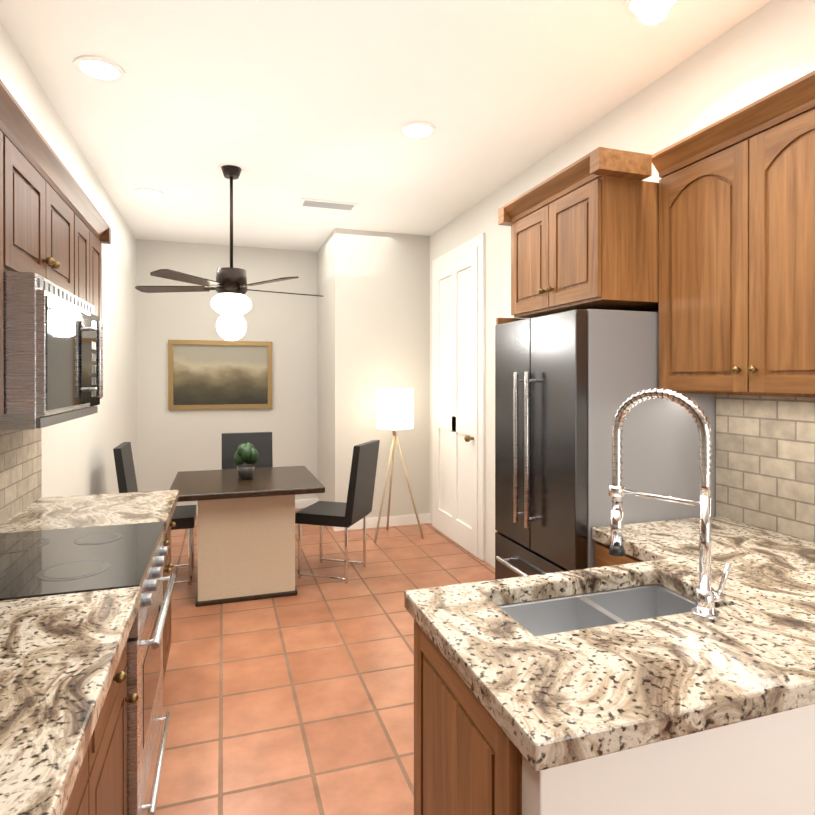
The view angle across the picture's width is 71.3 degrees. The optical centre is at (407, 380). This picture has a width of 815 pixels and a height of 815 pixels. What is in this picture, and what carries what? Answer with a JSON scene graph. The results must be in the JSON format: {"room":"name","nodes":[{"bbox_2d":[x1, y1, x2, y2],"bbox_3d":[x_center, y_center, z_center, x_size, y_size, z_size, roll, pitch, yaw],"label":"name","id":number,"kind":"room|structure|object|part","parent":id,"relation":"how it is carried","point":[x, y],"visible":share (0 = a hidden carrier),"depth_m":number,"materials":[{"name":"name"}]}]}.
{"room":"kitchen","nodes":[
{"label":"kitchen","id":0,"kind":"room"},
{"bbox_2d":[0,21,135,496],"bbox_3d":[-1.658,0.002,2.092,0.100,3.000,8.550,0,0,-18],"label":"wall","id":1,"kind":"structure","parent":0,"point":[77,456],"depth_m":4.24,"materials":[{"name":"paint"}]},
{"bbox_2d":[0,83,11,414],"bbox_3d":[-1.102,-0.325,1.062,0.317,0.860,0.884,0,0,-18],"label":"upper cabinet","id":2,"kind":"object","parent":1,"relation":"attached to","point":[5,99],"depth_m":1.54,"materials":[{"name":"brown wood"}]},
{"bbox_2d":[0,428,41,523],"bbox_3d":[-1.234,0.351,0.975,0.010,0.482,3.960,0,0,-18],"label":"backsplash","id":3,"kind":"structure","parent":1,"relation":"attached to","point":[20,470],"depth_m":2.55,"materials":[{"name":"tile"}]},
{"bbox_2d":[12,99,79,297],"bbox_3d":[-1.358,-0.530,1.846,0.317,0.454,0.758,0,0,-18],"label":"upper cabinet","id":4,"kind":"object","parent":1,"relation":"attached to","point":[55,228],"depth_m":1.85,"materials":[{"name":"brown wood"}]},
{"bbox_2d":[0,271,102,429],"bbox_3d":[-1.289,-0.082,1.870,0.458,0.430,0.758,0,0,-18],"label":"over-the-range microwave","id":5,"kind":"object","parent":4,"relation":"attached to","point":[53,353],"visible":1,"depth_m":1.59,"materials":[{"name":"silver metal"}]},
{"bbox_2d":[80,191,103,398],"bbox_3d":[-1.561,-0.330,2.471,0.317,0.860,0.547,0,0,-18],"label":"upper cabinet","id":6,"kind":"object","parent":1,"relation":"attached to","point":[91,225],"depth_m":2.53,"materials":[{"name":"brown wood"}]},
{"bbox_2d":[136,239,317,505],"bbox_3d":[-1.521,-0.014,6.580,2.940,3.000,0.100,0,0,-18],"label":"wall","id":7,"kind":"structure","parent":0,"point":[170,444],"depth_m":6.33,"materials":[{"name":"paint"}]},
{"bbox_2d":[168,340,271,409],"bbox_3d":[-2.070,-0.063,6.327,1.100,0.760,0.035,0,0,-18],"label":"picture frame","id":8,"kind":"object","parent":7,"relation":"attached to","point":[206,374],"visible":0.88,"depth_m":6.32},
{"bbox_2d":[196,499,315,515],"bbox_3d":[-1.965,1.437,6.382,1.910,0.100,0.012,0,0,-18],"label":"baseboard","id":9,"kind":"structure","parent":7,"relation":"attached to","point":[302,503],"depth_m":6.62,"materials":[{"name":"white paint"}]},
{"bbox_2d":[147,508,494,814],"bbox_3d":[-0.213,1.550,2.568,3.140,0.100,8.550,0,0,-18],"label":"floor","id":10,"kind":"structure","parent":0,"point":[301,702],"depth_m":2.81,"materials":[{"name":"tile"}]},
{"bbox_2d":[63,696,106,814],"bbox_3d":[-0.788,1.077,0.595,0.621,0.860,1.107,0,0,-18],"label":"base cabinet","id":11,"kind":"object","parent":10,"relation":"on","point":[100,786],"depth_m":1.20,"materials":[{"name":"brown wood"}]},
{"bbox_2d":[0,587,140,814],"bbox_3d":[-0.697,0.621,0.365,0.653,0.050,2.467,0,0,-18],"label":"countertop","id":12,"kind":"structure","parent":11,"relation":"on","point":[60,655],"depth_m":1.12,"materials":[{"name":"stone"}]},
{"bbox_2d":[0,521,175,814],"bbox_3d":[-1.177,1.002,1.911,0.694,1.000,0.761,0,0,-18],"label":"range","id":13,"kind":"object","parent":10,"relation":"on","point":[39,563],"visible":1,"depth_m":1.85,"materials":[{"name":"silver metal"}]},
{"bbox_2d":[107,641,134,814],"bbox_3d":[-1.007,1.075,1.269,0.621,0.860,0.558,0,0,-18],"label":"base cabinet","id":14,"kind":"object","parent":10,"relation":"on","point":[117,698],"depth_m":1.48,"materials":[{"name":"brown wood"}]},
{"bbox_2d":[113,442,196,584],"bbox_3d":[-1.874,0.984,4.260,0.530,1.020,0.440,0,0,-18],"label":"chair","id":15,"kind":"object","parent":10,"relation":"on","point":[183,516],"visible":0.42,"depth_m":4.14,"materials":[{"name":"leather"}]},
{"bbox_2d":[163,518,175,681],"bbox_3d":[-1.425,1.070,2.600,0.652,0.860,0.696,0,0,-18],"label":"base cabinet","id":16,"kind":"object","parent":10,"relation":"on","point":[167,568],"visible":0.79,"depth_m":2.77,"materials":[{"name":"brown wood"}]},
{"bbox_2d":[0,490,178,533],"bbox_3d":[-1.429,0.613,2.612,0.653,0.050,0.727,0,0,-18],"label":"countertop","id":17,"kind":"structure","parent":16,"relation":"on","point":[58,512],"depth_m":2.55,"materials":[{"name":"stone"}]},
{"bbox_2d":[169,466,324,606],"bbox_3d":[-1.187,1.107,4.169,1.000,0.775,1.000,0,0,-18],"label":"dining table","id":18,"kind":"object","parent":10,"relation":"on","point":[246,540],"visible":0.98,"depth_m":3.87,"materials":[{"name":"beige wood"}]},
{"bbox_2d":[234,443,258,479],"bbox_3d":[-1.178,0.588,4.157,0.178,0.262,0.168,0,0,-18],"label":"potted plant","id":19,"kind":"object","parent":18,"relation":"on","point":[247,453],"visible":1,"depth_m":4.12,"materials":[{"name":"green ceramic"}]},
{"bbox_2d":[222,432,272,469],"bbox_3d":[-1.376,0.982,4.911,0.440,1.020,0.530,0,0,-18],"label":"chair","id":20,"kind":"object","parent":10,"relation":"on","point":[261,442],"visible":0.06,"depth_m":5.11,"materials":[{"name":"leather"}]},
{"bbox_2d":[295,440,379,583],"bbox_3d":[-0.536,0.984,4.406,0.530,1.020,0.440,0,0,16],"label":"chair","id":21,"kind":"object","parent":10,"relation":"on","point":[356,507],"visible":0.94,"depth_m":4.26,"materials":[{"name":"leather"}]},
{"bbox_2d":[374,389,423,542],"bbox_3d":[-0.135,0.786,5.460,0.489,1.413,0.456,0,0,-18],"label":"floor lamp","id":22,"kind":"object","parent":10,"relation":"on","point":[394,410],"visible":1,"depth_m":5.28,"materials":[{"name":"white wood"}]},
{"bbox_2d":[495,309,715,579],"bbox_3d":[0.873,0.587,2.721,0.773,1.826,0.734,0,0,-18],"label":"fridge","id":23,"kind":"object","parent":10,"relation":"on","point":[567,383],"depth_m":2.39,"materials":[{"name":"grey metal"}]},
{"bbox_3d":[0.798,0.585,3.072,0.697,1.826,0.020,0,0,-18],"label":"fridge side panel","id":24,"kind":"part","parent":23,"relation":"part of","materials":[{"name":"grey metal"}]},
{"bbox_2d":[414,542,814,814],"bbox_3d":[0.784,1.073,1.722,1.560,0.861,1.101,0,0,-18],"label":"base cabinet","id":25,"kind":"object","parent":10,"relation":"on","point":[467,757],"depth_m":1.12,"materials":[{"name":"brown wood"}]},
{"bbox_2d":[404,516,814,770],"bbox_3d":[0.782,0.616,1.708,1.572,0.050,1.125,0,0,-18],"label":"countertop","id":26,"kind":"structure","parent":25,"relation":"on","point":[547,701],"depth_m":1.26,"materials":[{"name":"stone"}]},
{"bbox_2d":[499,584,695,635],"bbox_3d":[0.542,0.739,1.548,0.645,0.190,0.317,0,0,-18],"label":"sink","id":27,"kind":"object","parent":26,"relation":"in","point":[560,614],"visible":0.08,"depth_m":1.69,"materials":[{"name":"silver metal"}]},
{"bbox_2d":[608,387,730,620],"bbox_3d":[0.694,0.305,1.522,0.183,0.573,0.277,0,0,-18],"label":"faucet","id":28,"kind":"object","parent":26,"relation":"on","point":[707,596],"visible":1,"depth_m":1.44,"materials":[{"name":"silver metal"}]},
{"bbox_3d":[0.952,1.074,1.238,1.542,0.861,0.077,0,0,-18],"label":"kitchen peninsula front panel","id":29,"kind":"part","parent":25,"relation":"part of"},
{"bbox_2d":[317,228,429,517],"bbox_3d":[-0.413,-0.013,6.310,1.000,3.000,1.100,0,0,-18],"label":"wall","id":30,"kind":"structure","parent":0,"point":[373,317],"depth_m":5.80,"materials":[{"name":"paint"}]},
{"bbox_2d":[336,513,429,530],"bbox_3d":[-0.236,1.439,5.788,0.990,0.100,0.012,0,0,-18],"label":"baseboard","id":31,"kind":"structure","parent":30,"relation":"attached to","point":[400,520],"depth_m":5.81,"materials":[{"name":"white paint"}]},
{"bbox_2d":[0,0,771,251],"bbox_3d":[-0.213,-1.550,2.557,3.140,0.100,8.550,0,0,-18],"label":"ceiling","id":32,"kind":"structure","parent":0,"point":[285,106],"depth_m":2.97,"materials":[{"name":"paint"}]},
{"bbox_2d":[73,56,124,81],"bbox_3d":[-1.478,-1.495,2.729,0.220,0.009,0.220,0,0,-18],"label":"recessed light","id":33,"kind":"object","parent":32,"relation":"in","point":[99,68],"visible":1,"depth_m":2.72,"materials":[{"name":"beige"}]},
{"bbox_2d":[134,188,163,197],"bbox_3d":[-2.069,-1.501,4.545,0.220,0.009,0.220,0,0,-18],"label":"recessed light","id":34,"kind":"object","parent":32,"relation":"in","point":[149,192],"visible":0.98,"depth_m":4.53,"materials":[{"name":"beige"}]},
{"bbox_2d":[135,165,323,315],"bbox_3d":[-1.252,-0.983,4.079,1.334,1.043,1.298,0,0,-18],"label":"ceiling fan","id":35,"kind":"object","parent":32,"relation":"hanging from","point":[230,284],"visible":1,"depth_m":3.96,"materials":[{"name":"black metal"}]},
{"bbox_2d":[298,198,358,210],"bbox_3d":[-0.676,-1.500,4.852,0.480,0.015,0.200,0,0,-18],"label":"ceiling vent","id":36,"kind":"object","parent":32,"relation":"in","point":[325,204],"visible":0.98,"depth_m":4.82,"materials":[{"name":"white metal"}]},
{"bbox_2d":[399,121,435,138],"bbox_3d":[0.060,-1.497,3.398,0.220,0.009,0.220,0,0,-18],"label":"recessed light","id":37,"kind":"object","parent":32,"relation":"in","point":[417,130],"visible":1,"depth_m":3.39,"materials":[{"name":"beige"}]},
{"bbox_2d":[624,0,681,18],"bbox_3d":[0.966,-1.493,2.232,0.220,0.009,0.220,0,0,-18],"label":"recessed light","id":38,"kind":"object","parent":32,"relation":"in","point":[641,9],"visible":1,"depth_m":2.27,"materials":[{"name":"beige"}]},
{"bbox_2d":[430,0,814,567],"bbox_3d":[1.233,-0.002,3.033,0.100,3.000,8.550,0,0,-18],"label":"wall","id":39,"kind":"structure","parent":0,"point":[767,49],"depth_m":2.83,"materials":[{"name":"paint"}]},
{"bbox_2d":[432,233,484,560],"bbox_3d":[0.402,0.133,5.230,0.113,2.705,1.180,0,0,-18],"label":"hall door","id":40,"kind":"structure","parent":39,"relation":"in","point":[458,395],"depth_m":5.14,"materials":[{"name":"white paint"}]},
{"bbox_2d":[498,147,658,317],"bbox_3d":[0.930,-0.623,2.730,0.658,0.585,0.856,0,0,-18],"label":"upper cabinet","id":41,"kind":"object","parent":39,"relation":"attached to","point":[585,232],"visible":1,"depth_m":2.38,"materials":[{"name":"brown wood"}]},
{"bbox_2d":[652,118,727,394],"bbox_3d":[1.279,-0.442,2.194,0.327,0.985,0.492,0,0,-18],"label":"upper cabinet","id":42,"kind":"object","parent":39,"relation":"attached to","point":[693,171],"depth_m":2.19,"materials":[{"name":"brown wood"}]},
{"bbox_2d":[716,394,814,541],"bbox_3d":[1.555,0.323,1.858,0.010,0.532,1.314,0,0,-18],"label":"backsplash","id":43,"kind":"structure","parent":39,"relation":"attached to","point":[765,462],"depth_m":2.25,"materials":[{"name":"tile"}]},
{"bbox_2d":[728,70,814,397],"bbox_3d":[1.402,-0.440,1.815,0.327,0.985,0.550,0,0,-18],"label":"upper cabinet","id":44,"kind":"object","parent":39,"relation":"attached to","point":[737,252],"depth_m":1.88,"materials":[{"name":"brown wood"}]}
]}

